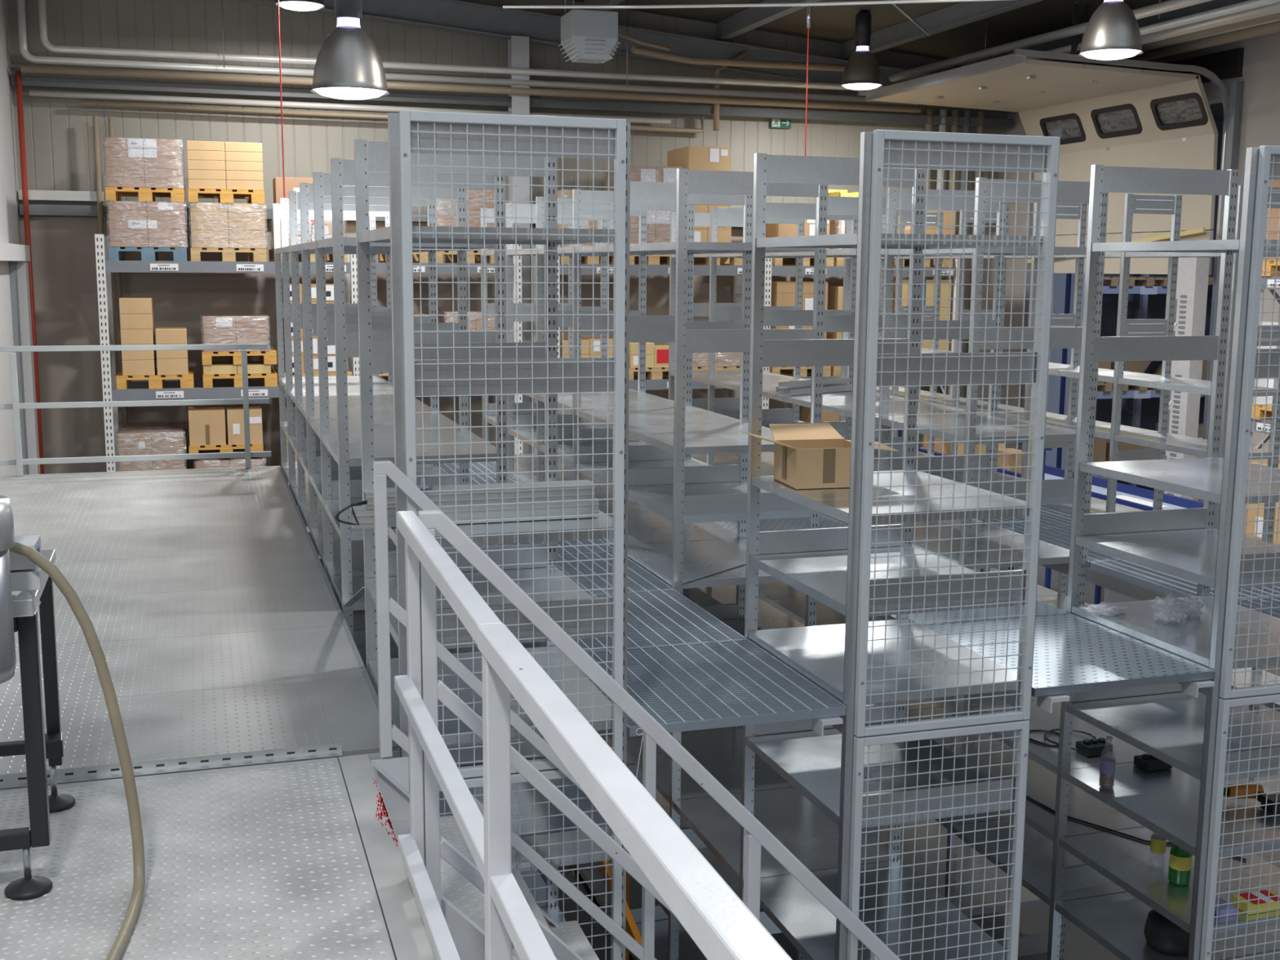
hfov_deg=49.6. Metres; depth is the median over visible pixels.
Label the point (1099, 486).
conveyor
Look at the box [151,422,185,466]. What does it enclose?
cardboard box
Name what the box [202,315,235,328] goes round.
cardboard box
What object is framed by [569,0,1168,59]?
ceiling
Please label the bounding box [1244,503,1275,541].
cardboard box
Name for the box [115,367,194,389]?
pallet
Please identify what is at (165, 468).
cardboard box
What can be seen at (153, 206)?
cardboard box
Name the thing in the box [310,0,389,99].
lamp
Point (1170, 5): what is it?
pipe
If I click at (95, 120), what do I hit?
pipe
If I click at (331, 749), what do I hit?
strip
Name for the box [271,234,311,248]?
cardboard box
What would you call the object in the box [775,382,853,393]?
channel
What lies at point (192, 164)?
cardboard box
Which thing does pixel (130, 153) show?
cardboard box
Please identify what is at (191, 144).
cardboard box
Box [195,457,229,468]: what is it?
cardboard box
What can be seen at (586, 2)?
trim
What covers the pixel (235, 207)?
cardboard box
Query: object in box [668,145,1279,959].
shelving rack
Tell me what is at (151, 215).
cardboard box
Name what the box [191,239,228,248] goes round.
cardboard box
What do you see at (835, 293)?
cardboard box
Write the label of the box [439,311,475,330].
cardboard box
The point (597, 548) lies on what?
panel
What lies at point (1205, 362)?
cardboard box
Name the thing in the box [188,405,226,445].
cardboard box
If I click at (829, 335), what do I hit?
cardboard box
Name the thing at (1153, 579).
panel
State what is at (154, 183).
cardboard box
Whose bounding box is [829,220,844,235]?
cardboard box
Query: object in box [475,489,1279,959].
floor
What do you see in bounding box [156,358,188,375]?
cardboard box
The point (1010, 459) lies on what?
cardboard box
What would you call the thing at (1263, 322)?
cardboard box
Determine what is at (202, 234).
cardboard box
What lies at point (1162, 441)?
shelving rack
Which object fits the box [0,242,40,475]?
column
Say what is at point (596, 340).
cardboard box
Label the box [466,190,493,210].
cardboard box
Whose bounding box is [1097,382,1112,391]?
pallet
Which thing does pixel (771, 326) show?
cardboard box
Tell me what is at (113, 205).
cardboard box
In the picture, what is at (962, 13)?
beam
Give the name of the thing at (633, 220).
cardboard box
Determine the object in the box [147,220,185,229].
cardboard box
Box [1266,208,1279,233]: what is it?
cardboard box
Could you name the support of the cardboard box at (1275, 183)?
on the cardboard box at (1274, 212)
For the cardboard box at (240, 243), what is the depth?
15.32 m
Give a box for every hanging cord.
[277,0,284,197]
[804,27,808,155]
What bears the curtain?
on the floor
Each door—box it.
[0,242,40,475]
[857,3,1244,502]
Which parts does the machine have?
threaded rod, slide rail, threaded rod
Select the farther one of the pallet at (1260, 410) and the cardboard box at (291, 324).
the cardboard box at (291, 324)
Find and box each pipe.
[14,71,44,474]
[16,0,917,105]
[20,64,921,112]
[29,89,671,124]
[37,0,1279,90]
[77,100,704,133]
[92,115,104,235]
[107,116,128,423]
[617,31,671,50]
[631,45,846,71]
[713,49,748,130]
[888,0,1212,81]
[918,108,933,448]
[928,109,946,391]
[940,110,959,394]
[958,110,970,235]
[964,111,984,397]
[1040,2,1279,62]
[1066,13,1279,63]
[1083,18,1279,64]
[1087,21,1279,66]
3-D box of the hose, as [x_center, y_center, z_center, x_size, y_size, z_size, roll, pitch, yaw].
[-1.272,0.629,2.986,0.327,0.910,0.817,-2,9,-17]
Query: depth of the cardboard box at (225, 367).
15.44 m
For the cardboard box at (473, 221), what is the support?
on the cardboard box
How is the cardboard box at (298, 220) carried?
on the cardboard box at (299, 235)
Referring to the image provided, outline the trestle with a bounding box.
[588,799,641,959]
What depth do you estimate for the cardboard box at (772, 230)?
17.23 m
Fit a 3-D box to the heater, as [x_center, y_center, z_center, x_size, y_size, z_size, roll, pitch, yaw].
[-0.585,-5.299,15.993,0.624,0.900,0.564,-2,9,-17]
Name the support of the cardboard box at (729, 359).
on the pallet at (694, 368)
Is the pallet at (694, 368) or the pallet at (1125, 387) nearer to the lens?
the pallet at (694, 368)
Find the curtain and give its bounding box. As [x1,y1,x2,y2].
[1044,273,1084,471]
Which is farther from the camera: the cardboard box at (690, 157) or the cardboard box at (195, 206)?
the cardboard box at (690, 157)
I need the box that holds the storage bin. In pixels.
[827,189,858,196]
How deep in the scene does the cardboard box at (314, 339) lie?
15.70 m
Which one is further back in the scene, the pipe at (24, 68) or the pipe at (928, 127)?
the pipe at (928, 127)
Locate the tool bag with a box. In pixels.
[1143,909,1189,955]
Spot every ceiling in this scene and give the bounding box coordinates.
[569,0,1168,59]
[1128,102,1223,121]
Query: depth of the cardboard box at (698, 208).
16.85 m
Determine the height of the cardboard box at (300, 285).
0.198 m
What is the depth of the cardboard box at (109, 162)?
14.82 m
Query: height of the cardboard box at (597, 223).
0.238 m
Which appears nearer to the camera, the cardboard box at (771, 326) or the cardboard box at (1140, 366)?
the cardboard box at (771, 326)
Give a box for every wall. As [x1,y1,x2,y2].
[0,0,21,475]
[7,0,1008,506]
[1000,31,1279,462]
[1056,117,1223,489]
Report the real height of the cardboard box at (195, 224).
0.095 m
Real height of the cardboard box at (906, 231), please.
0.158 m
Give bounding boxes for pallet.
[105,186,185,205]
[108,246,187,261]
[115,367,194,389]
[187,188,264,206]
[188,433,263,453]
[190,247,266,262]
[201,345,276,364]
[202,366,277,387]
[268,248,347,262]
[274,366,352,382]
[377,252,427,262]
[378,373,388,378]
[436,250,494,263]
[560,255,613,264]
[628,367,668,380]
[629,254,669,264]
[692,366,740,370]
[693,257,742,265]
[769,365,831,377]
[771,257,834,266]
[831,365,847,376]
[833,257,850,266]
[893,258,952,266]
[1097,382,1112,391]
[1097,384,1159,391]
[1102,276,1119,285]
[1118,276,1167,286]
[1154,276,1213,285]
[1251,404,1271,419]
[1262,261,1279,275]
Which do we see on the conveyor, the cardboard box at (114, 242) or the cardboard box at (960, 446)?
the cardboard box at (960, 446)
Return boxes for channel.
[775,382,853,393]
[777,377,848,388]
[782,384,852,395]
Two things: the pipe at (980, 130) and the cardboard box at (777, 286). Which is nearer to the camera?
the cardboard box at (777, 286)
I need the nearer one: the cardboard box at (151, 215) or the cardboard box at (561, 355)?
the cardboard box at (151, 215)
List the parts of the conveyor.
rail post, rail, panel, rail post, leg, leg, panel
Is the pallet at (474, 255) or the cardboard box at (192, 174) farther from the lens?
the pallet at (474, 255)
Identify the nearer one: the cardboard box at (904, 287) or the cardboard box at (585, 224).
the cardboard box at (585, 224)
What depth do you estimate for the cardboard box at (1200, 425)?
23.02 m
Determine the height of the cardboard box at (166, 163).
0.101 m
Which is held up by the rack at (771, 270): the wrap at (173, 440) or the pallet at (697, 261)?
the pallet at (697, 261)
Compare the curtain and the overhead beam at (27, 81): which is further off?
the curtain
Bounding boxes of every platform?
[0,466,398,790]
[0,754,435,959]
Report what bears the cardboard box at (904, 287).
on the cardboard box
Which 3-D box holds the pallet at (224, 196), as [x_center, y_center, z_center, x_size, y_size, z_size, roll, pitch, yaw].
[-4.700,-3.191,15.725,0.800,0.144,1.200,-2,9,-17]
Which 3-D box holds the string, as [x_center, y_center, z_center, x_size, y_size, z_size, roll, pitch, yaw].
[-0.007,0.987,4.716,0.039,0.299,0.003,-2,9,-17]
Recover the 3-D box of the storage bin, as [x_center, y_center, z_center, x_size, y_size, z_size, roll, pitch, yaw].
[2.583,-3.613,17.597,0.270,0.155,0.350,-2,9,-17]
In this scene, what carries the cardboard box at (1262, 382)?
on the pallet at (1260, 410)
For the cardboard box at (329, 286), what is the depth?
15.66 m
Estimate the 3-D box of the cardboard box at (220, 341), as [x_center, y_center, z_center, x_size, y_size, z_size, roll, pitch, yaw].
[-4.744,-1.528,15.649,0.346,0.128,0.555,-2,9,-17]
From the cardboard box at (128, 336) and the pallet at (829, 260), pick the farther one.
the pallet at (829, 260)
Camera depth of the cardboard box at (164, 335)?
15.22 m
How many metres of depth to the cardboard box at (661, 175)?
16.64 m
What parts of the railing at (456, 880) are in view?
rail post, fixing plate, rail post, rail, rail, rail, rail, rail post, rail post, rail post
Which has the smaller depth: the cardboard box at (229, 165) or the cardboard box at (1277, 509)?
the cardboard box at (1277, 509)
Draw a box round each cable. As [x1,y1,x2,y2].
[1026,795,1246,860]
[1029,728,1059,746]
[1044,728,1095,750]
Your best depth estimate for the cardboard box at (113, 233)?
14.93 m
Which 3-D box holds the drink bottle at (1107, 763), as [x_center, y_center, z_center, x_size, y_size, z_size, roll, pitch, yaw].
[2.091,1.261,6.196,0.067,0.234,0.067,-2,9,-17]
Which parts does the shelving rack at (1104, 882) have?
upright post, upright post, cross plate, cross plate, cross plate, cross plate, cross plate, cross plate, upright post, cross plate, cross plate, cross plate, upright post, upright post, cross plate, cross plate, cross plate, upright post, upright post, cross plate, cross plate, cross plate, upright post, upright post, cross plate, cross plate, cross plate, cross plate, upright post, upright post, cross plate, power strip, cross plate, cross plate, power strip, cross plate, cross plate, deck bracket, upright post, upright post, panel, cross plate, panel, cross plate, cross plate, cross plate, cross plate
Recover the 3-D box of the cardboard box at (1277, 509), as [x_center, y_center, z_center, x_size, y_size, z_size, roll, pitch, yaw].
[6.497,0.484,13.287,0.690,0.398,0.385,-2,9,-17]
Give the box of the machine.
[0,495,75,899]
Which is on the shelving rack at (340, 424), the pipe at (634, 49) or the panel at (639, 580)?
the panel at (639, 580)
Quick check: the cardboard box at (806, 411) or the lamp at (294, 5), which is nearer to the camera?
the lamp at (294, 5)
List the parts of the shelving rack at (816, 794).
upright post, grating panel, upright post, cross plate, cross plate, cross plate, cross plate, upright post, cross plate, cross plate, cross plate, upright post, upright post, cross plate, cross plate, cross plate, upright post, cross plate, cross plate, cross plate, cross plate, upright post, cross plate, upright post, cross plate, cross plate, cross plate, upright post, cross plate, cross plate, upright post, cross plate, cross plate, upright post, cross plate, cross plate, upright post, cross plate, deck bracket, cross plate, cross plate, cross plate, upright post, upright post, panel, cross plate, cross plate, panel, cross plate, cross plate, upright post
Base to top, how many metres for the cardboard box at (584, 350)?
0.168 m
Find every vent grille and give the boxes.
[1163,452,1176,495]
[1167,374,1181,433]
[1173,294,1186,336]
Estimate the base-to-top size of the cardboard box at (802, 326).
0.298 m
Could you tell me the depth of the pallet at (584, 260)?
16.52 m
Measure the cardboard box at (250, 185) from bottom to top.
0.100 m
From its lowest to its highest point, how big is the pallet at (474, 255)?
0.144 m
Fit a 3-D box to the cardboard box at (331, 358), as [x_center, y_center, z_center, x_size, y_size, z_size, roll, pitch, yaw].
[-3.583,-1.364,16.049,0.226,0.198,0.569,-2,9,-17]
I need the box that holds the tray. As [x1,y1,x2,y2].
[1115,495,1168,509]
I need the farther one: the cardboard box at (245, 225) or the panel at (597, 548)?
the cardboard box at (245, 225)
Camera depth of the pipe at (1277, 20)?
14.45 m
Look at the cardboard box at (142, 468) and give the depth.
15.31 m
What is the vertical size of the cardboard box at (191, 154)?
0.100 m
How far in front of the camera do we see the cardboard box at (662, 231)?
16.74 m
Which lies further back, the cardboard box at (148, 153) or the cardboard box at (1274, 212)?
the cardboard box at (148, 153)
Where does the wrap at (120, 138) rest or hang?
on the pallet at (112, 193)
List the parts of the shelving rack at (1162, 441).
upright post, upright post, upright post, cross plate, cross plate, upright post, upright post, cross plate, cross plate, upright post, upright post, cross plate, cross plate, cross plate, upright post, cross plate, upright post, cross plate, cross plate, cross plate, upright post, upright post, upright post, cross plate, cross plate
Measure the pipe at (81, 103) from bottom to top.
0.207 m
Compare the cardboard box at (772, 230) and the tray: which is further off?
the cardboard box at (772, 230)
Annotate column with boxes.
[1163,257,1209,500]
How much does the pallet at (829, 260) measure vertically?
0.144 m
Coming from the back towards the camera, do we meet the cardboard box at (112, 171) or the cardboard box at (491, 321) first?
the cardboard box at (491, 321)
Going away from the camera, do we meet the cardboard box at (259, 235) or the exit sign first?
the cardboard box at (259, 235)
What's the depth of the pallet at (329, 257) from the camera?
16.00 m
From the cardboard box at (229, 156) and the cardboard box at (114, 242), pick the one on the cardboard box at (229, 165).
the cardboard box at (229, 156)
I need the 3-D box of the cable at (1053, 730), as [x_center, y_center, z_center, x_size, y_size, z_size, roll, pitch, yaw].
[2.131,1.276,6.806,0.257,0.009,0.321,-2,9,-17]
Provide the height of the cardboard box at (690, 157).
0.405 m
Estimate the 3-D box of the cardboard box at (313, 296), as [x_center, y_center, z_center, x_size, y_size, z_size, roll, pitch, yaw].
[-3.782,-2.146,15.860,0.196,0.198,0.559,-2,9,-17]
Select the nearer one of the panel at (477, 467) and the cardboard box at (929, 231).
the panel at (477, 467)
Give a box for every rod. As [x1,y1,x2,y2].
[221,0,224,68]
[626,0,627,87]
[887,0,930,35]
[984,22,986,60]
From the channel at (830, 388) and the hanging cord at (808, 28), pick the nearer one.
the channel at (830, 388)
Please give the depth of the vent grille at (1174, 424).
15.86 m
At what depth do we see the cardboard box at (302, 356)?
15.68 m
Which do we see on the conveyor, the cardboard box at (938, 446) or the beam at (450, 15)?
the cardboard box at (938, 446)
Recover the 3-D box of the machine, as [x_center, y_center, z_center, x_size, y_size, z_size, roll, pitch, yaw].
[-1.799,0.272,3.413,0.636,1.478,0.913,-2,9,-17]
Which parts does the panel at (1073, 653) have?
deck bracket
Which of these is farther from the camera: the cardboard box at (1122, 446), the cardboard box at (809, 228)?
the cardboard box at (1122, 446)
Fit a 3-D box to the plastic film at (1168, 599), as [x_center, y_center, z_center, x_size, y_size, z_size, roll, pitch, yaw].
[2.303,0.545,6.033,0.151,0.139,0.155,-2,9,-17]
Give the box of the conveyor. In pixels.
[897,429,1203,604]
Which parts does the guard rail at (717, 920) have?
rail post, rail, rail, rail post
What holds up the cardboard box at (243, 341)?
on the pallet at (268, 357)
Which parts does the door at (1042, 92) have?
guide rail, rail, frame, hinge plate, guide rail, frame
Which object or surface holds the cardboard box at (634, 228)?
on the pallet at (651, 259)
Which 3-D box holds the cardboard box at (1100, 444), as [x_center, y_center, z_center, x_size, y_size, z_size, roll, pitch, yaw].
[7.118,-0.524,22.679,0.740,0.450,0.620,-2,9,-17]
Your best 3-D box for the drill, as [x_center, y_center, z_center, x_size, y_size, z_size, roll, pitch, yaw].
[2.642,1.374,5.999,0.235,0.077,0.202,-2,9,-17]
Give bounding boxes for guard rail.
[0,343,271,476]
[394,511,791,959]
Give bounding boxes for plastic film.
[1085,601,1128,615]
[1151,591,1187,621]
[1170,593,1204,618]
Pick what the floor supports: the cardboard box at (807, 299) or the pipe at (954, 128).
the pipe at (954, 128)
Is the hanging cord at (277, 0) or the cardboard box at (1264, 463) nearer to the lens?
the hanging cord at (277, 0)
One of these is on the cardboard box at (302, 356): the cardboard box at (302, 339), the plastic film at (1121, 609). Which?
the cardboard box at (302, 339)
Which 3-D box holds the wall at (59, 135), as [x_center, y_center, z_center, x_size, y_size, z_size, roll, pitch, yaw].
[-0.950,-3.027,17.983,13.000,8.200,0.260,-2,9,-17]
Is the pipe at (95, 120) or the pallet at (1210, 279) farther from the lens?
the pallet at (1210, 279)
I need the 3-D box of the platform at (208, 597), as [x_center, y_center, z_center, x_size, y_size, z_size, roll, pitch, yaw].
[-2.960,0.522,7.269,2.462,0.202,6.638,-2,9,-17]
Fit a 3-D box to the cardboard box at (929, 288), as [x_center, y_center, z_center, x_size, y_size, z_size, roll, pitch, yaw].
[3.787,-2.456,18.241,0.376,0.358,0.558,-2,9,-17]
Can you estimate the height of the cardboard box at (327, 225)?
0.158 m
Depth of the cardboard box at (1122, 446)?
22.69 m
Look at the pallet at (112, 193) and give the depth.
14.96 m
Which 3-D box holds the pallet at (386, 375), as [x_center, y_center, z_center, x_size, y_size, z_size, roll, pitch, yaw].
[-2.917,-1.268,16.596,0.800,0.144,1.200,-2,9,-17]
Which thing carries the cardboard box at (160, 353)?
on the cardboard box at (164, 366)
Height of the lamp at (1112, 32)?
1.380 m
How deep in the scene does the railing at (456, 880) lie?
3.81 m
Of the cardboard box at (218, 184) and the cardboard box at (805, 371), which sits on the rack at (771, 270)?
the cardboard box at (805, 371)
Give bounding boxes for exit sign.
[769,119,791,128]
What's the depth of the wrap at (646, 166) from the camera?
16.65 m
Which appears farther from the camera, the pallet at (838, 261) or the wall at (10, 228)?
the pallet at (838, 261)
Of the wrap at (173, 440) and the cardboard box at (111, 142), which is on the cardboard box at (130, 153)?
the cardboard box at (111, 142)
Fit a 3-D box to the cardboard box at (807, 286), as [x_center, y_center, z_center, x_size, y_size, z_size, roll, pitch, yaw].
[2.125,-2.461,17.704,0.346,0.148,0.552,-2,9,-17]
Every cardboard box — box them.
[104,137,143,149]
[104,147,143,158]
[105,157,144,168]
[106,167,144,177]
[106,177,145,189]
[107,200,146,210]
[108,209,147,220]
[108,219,147,229]
[109,228,148,238]
[110,237,148,247]
[118,422,153,467]
[119,297,153,314]
[120,312,154,328]
[120,327,155,344]
[120,466,152,471]
[121,342,155,359]
[121,356,155,375]
[142,138,181,149]
[143,148,182,162]
[143,158,182,169]
[144,168,182,181]
[144,177,182,190]
[146,201,185,213]
[146,210,185,220]
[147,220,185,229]
[147,229,186,239]
[148,238,186,248]
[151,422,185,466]
[152,462,186,470]
[155,326,186,344]
[155,342,187,359]
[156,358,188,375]
[186,140,224,151]
[186,150,225,160]
[187,160,225,170]
[187,169,226,180]
[187,179,226,191]
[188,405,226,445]
[190,202,227,212]
[190,211,227,221]
[190,220,228,230]
[191,229,228,239]
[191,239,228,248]
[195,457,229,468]
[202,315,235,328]
[202,326,235,340]
[203,339,236,351]
[203,361,237,374]
[224,142,262,153]
[225,151,262,162]
[225,160,262,171]
[225,170,262,181]
[226,180,263,191]
[226,203,264,213]
[226,404,262,444]
[227,212,265,222]
[227,221,265,231]
[228,230,265,239]
[228,239,266,248]
[229,457,264,467]
[234,315,267,328]
[235,328,268,339]
[235,339,268,351]
[236,361,271,373]
[271,219,311,235]
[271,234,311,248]
[272,177,313,220]
[281,283,302,302]
[282,318,303,337]
[283,336,303,355]
[284,353,304,373]
[285,419,297,459]
[299,283,316,302]
[302,337,318,355]
[303,355,318,373]
[311,220,345,235]
[311,234,345,241]
[325,283,333,302]
[327,345,335,355]
[327,355,336,372]
[436,213,456,226]
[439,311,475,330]
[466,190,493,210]
[466,210,493,227]
[475,315,494,330]
[557,189,572,198]
[557,220,591,228]
[560,243,591,247]
[560,337,589,355]
[560,354,589,358]
[581,337,613,354]
[589,354,613,357]
[591,215,613,229]
[591,241,613,245]
[605,165,656,191]
[629,223,655,244]
[629,342,653,355]
[629,354,653,368]
[630,210,655,223]
[653,210,670,224]
[653,343,668,367]
[655,166,679,182]
[655,224,670,242]
[666,146,730,171]
[692,352,716,366]
[693,204,707,229]
[693,228,707,242]
[706,204,731,229]
[707,229,731,242]
[716,352,740,366]
[741,422,899,488]
[765,223,796,237]
[770,293,795,306]
[770,325,794,328]
[771,280,795,293]
[789,280,827,293]
[801,293,827,310]
[801,325,826,339]
[801,406,839,422]
[804,219,830,223]
[804,223,829,235]
[826,332,841,338]
[827,285,849,310]
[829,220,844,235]
[892,279,925,307]
[894,229,910,234]
[905,208,955,229]
[923,339,949,351]
[923,434,950,455]
[924,279,951,307]
[926,228,955,234]
[939,307,951,319]
[957,442,1004,456]
[997,448,1022,473]
[1093,436,1106,462]
[1097,361,1111,382]
[1105,439,1155,460]
[1111,360,1162,375]
[1155,422,1203,437]
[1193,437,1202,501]
[1201,360,1207,380]
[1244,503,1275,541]
[1249,460,1279,506]
[1253,378,1274,405]
[1257,321,1278,348]
[1264,233,1279,261]
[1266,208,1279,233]
[1270,180,1279,187]
[1272,508,1279,544]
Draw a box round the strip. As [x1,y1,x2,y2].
[0,742,342,788]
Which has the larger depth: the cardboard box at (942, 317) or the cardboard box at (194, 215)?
the cardboard box at (942, 317)
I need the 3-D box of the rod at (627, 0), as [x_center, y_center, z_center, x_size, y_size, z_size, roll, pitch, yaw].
[-0.157,-5.448,17.149,0.012,1.150,0.010,-2,9,-17]
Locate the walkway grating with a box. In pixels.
[542,589,746,652]
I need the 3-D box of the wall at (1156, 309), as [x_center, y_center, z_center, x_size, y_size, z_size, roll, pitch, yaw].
[8.556,-3.026,24.035,8.450,6.500,0.200,-2,9,-17]
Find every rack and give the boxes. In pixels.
[94,234,522,508]
[532,244,957,453]
[1066,231,1213,486]
[1242,223,1279,535]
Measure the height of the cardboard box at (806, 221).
0.188 m
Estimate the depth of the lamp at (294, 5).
14.39 m
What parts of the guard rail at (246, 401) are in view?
rail post, rail, rail, rail, rail post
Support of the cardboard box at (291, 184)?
on the wrap
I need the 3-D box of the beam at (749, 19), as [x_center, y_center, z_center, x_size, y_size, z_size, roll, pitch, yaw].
[3.973,-4.388,8.818,0.140,0.231,19.500,-2,9,-17]
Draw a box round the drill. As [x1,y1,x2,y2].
[1222,784,1279,813]
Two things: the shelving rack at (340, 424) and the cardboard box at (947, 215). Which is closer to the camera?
the shelving rack at (340, 424)
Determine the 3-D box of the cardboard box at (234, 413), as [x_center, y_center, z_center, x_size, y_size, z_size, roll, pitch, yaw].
[-4.526,-0.635,15.856,0.376,0.393,0.559,-2,9,-17]
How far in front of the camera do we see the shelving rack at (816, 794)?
5.64 m
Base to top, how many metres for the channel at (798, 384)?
0.038 m
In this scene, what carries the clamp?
attached to the conduit
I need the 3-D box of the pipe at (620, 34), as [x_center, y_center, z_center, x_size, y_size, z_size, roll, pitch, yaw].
[0.003,-5.237,16.542,0.098,0.123,0.968,9,12,44]
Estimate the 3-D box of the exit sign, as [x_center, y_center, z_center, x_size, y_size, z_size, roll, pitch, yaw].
[1.879,-4.763,18.488,0.290,0.140,0.048,-2,9,-17]
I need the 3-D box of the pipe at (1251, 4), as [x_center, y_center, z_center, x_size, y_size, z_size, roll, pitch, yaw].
[0.340,-4.727,11.151,10.779,1.350,12.189,-2,9,-17]
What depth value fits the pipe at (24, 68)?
16.81 m
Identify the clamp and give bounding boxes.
[806,5,810,28]
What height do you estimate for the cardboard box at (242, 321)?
0.128 m
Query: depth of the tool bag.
6.02 m
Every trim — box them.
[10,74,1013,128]
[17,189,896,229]
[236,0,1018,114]
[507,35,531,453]
[582,0,624,11]
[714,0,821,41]
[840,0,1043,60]
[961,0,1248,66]
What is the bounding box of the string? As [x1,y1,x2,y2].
[635,728,643,777]
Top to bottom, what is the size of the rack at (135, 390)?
4.150 m
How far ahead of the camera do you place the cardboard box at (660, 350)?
16.96 m
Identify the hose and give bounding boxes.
[8,541,145,959]
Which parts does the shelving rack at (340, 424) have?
upright post, upright post, cross plate, upright post, cross plate, upright post, cross plate, cross plate, cross plate, upright post, cross plate, cross plate, cross plate, upright post, cross plate, cross plate, cross plate, upright post, cross plate, cross plate, upright post, cross plate, cross plate, upright post, cross plate, cross plate, cross plate, upright post, cross plate, cross plate, upright post, cross plate, cross plate, upright post, cross plate, cross plate, upright post, panel, cross plate, cross plate, cross plate, panel, upright post, cross plate, upright post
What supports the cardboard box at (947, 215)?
on the cardboard box
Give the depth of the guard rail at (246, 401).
10.30 m
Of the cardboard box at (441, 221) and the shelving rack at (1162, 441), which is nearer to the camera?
the shelving rack at (1162, 441)
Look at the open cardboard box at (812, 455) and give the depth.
5.44 m
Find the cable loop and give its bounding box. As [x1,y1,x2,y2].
[335,500,367,524]
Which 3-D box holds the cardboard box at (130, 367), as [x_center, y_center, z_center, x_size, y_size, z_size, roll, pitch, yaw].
[-5.570,-1.268,15.429,0.331,0.168,0.563,-2,9,-17]
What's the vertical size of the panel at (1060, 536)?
0.032 m
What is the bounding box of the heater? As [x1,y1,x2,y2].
[558,0,620,63]
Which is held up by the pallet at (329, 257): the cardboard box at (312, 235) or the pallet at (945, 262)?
the cardboard box at (312, 235)
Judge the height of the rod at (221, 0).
1.150 m
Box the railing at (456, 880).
[369,460,901,959]
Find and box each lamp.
[275,0,324,11]
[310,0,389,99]
[840,10,882,89]
[1078,0,1142,60]
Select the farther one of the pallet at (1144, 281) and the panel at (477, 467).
the pallet at (1144, 281)
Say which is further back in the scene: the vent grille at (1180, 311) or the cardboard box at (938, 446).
the cardboard box at (938, 446)
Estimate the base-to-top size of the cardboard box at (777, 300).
0.298 m
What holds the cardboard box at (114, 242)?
on the pallet at (180, 254)
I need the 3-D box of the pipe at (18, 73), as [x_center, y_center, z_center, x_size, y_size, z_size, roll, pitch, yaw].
[-6.947,-1.621,15.886,0.060,5.930,0.058,-2,9,-17]
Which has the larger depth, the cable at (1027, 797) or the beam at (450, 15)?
the beam at (450, 15)
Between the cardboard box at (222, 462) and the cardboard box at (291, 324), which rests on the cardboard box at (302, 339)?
the cardboard box at (291, 324)
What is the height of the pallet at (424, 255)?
0.144 m
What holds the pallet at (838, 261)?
on the rack at (771, 270)
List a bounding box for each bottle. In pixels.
[1099,736,1115,788]
[1150,834,1166,866]
[1168,844,1192,886]
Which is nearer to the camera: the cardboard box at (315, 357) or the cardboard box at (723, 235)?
the cardboard box at (315, 357)
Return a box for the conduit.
[502,0,1008,8]
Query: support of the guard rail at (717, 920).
attached to the platform at (298, 860)
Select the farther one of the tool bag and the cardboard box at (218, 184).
the cardboard box at (218, 184)
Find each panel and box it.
[440,462,507,478]
[477,538,612,555]
[557,551,673,595]
[582,639,846,736]
[714,513,848,533]
[879,600,1071,625]
[924,613,1214,713]
[974,505,1071,528]
[1007,525,1124,567]
[1089,560,1279,600]
[1237,597,1279,618]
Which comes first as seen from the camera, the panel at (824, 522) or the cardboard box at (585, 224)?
the panel at (824, 522)
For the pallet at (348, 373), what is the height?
0.144 m
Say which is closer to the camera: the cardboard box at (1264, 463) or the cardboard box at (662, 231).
the cardboard box at (1264, 463)
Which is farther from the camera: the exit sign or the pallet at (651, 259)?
the exit sign
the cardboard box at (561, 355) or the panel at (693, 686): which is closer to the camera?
the panel at (693, 686)
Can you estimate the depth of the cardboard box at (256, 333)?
15.47 m
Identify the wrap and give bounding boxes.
[102,137,184,186]
[107,200,187,246]
[115,422,186,470]
[188,202,266,247]
[200,314,271,351]
[605,165,671,241]
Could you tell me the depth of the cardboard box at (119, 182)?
14.85 m
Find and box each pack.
[1214,897,1236,915]
[1231,889,1279,915]
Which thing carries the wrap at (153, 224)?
on the pallet at (180, 254)
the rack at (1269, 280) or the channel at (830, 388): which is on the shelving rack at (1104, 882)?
the channel at (830, 388)
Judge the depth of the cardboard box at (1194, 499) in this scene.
18.49 m
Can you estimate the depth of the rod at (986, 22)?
16.63 m
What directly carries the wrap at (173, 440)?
on the pallet

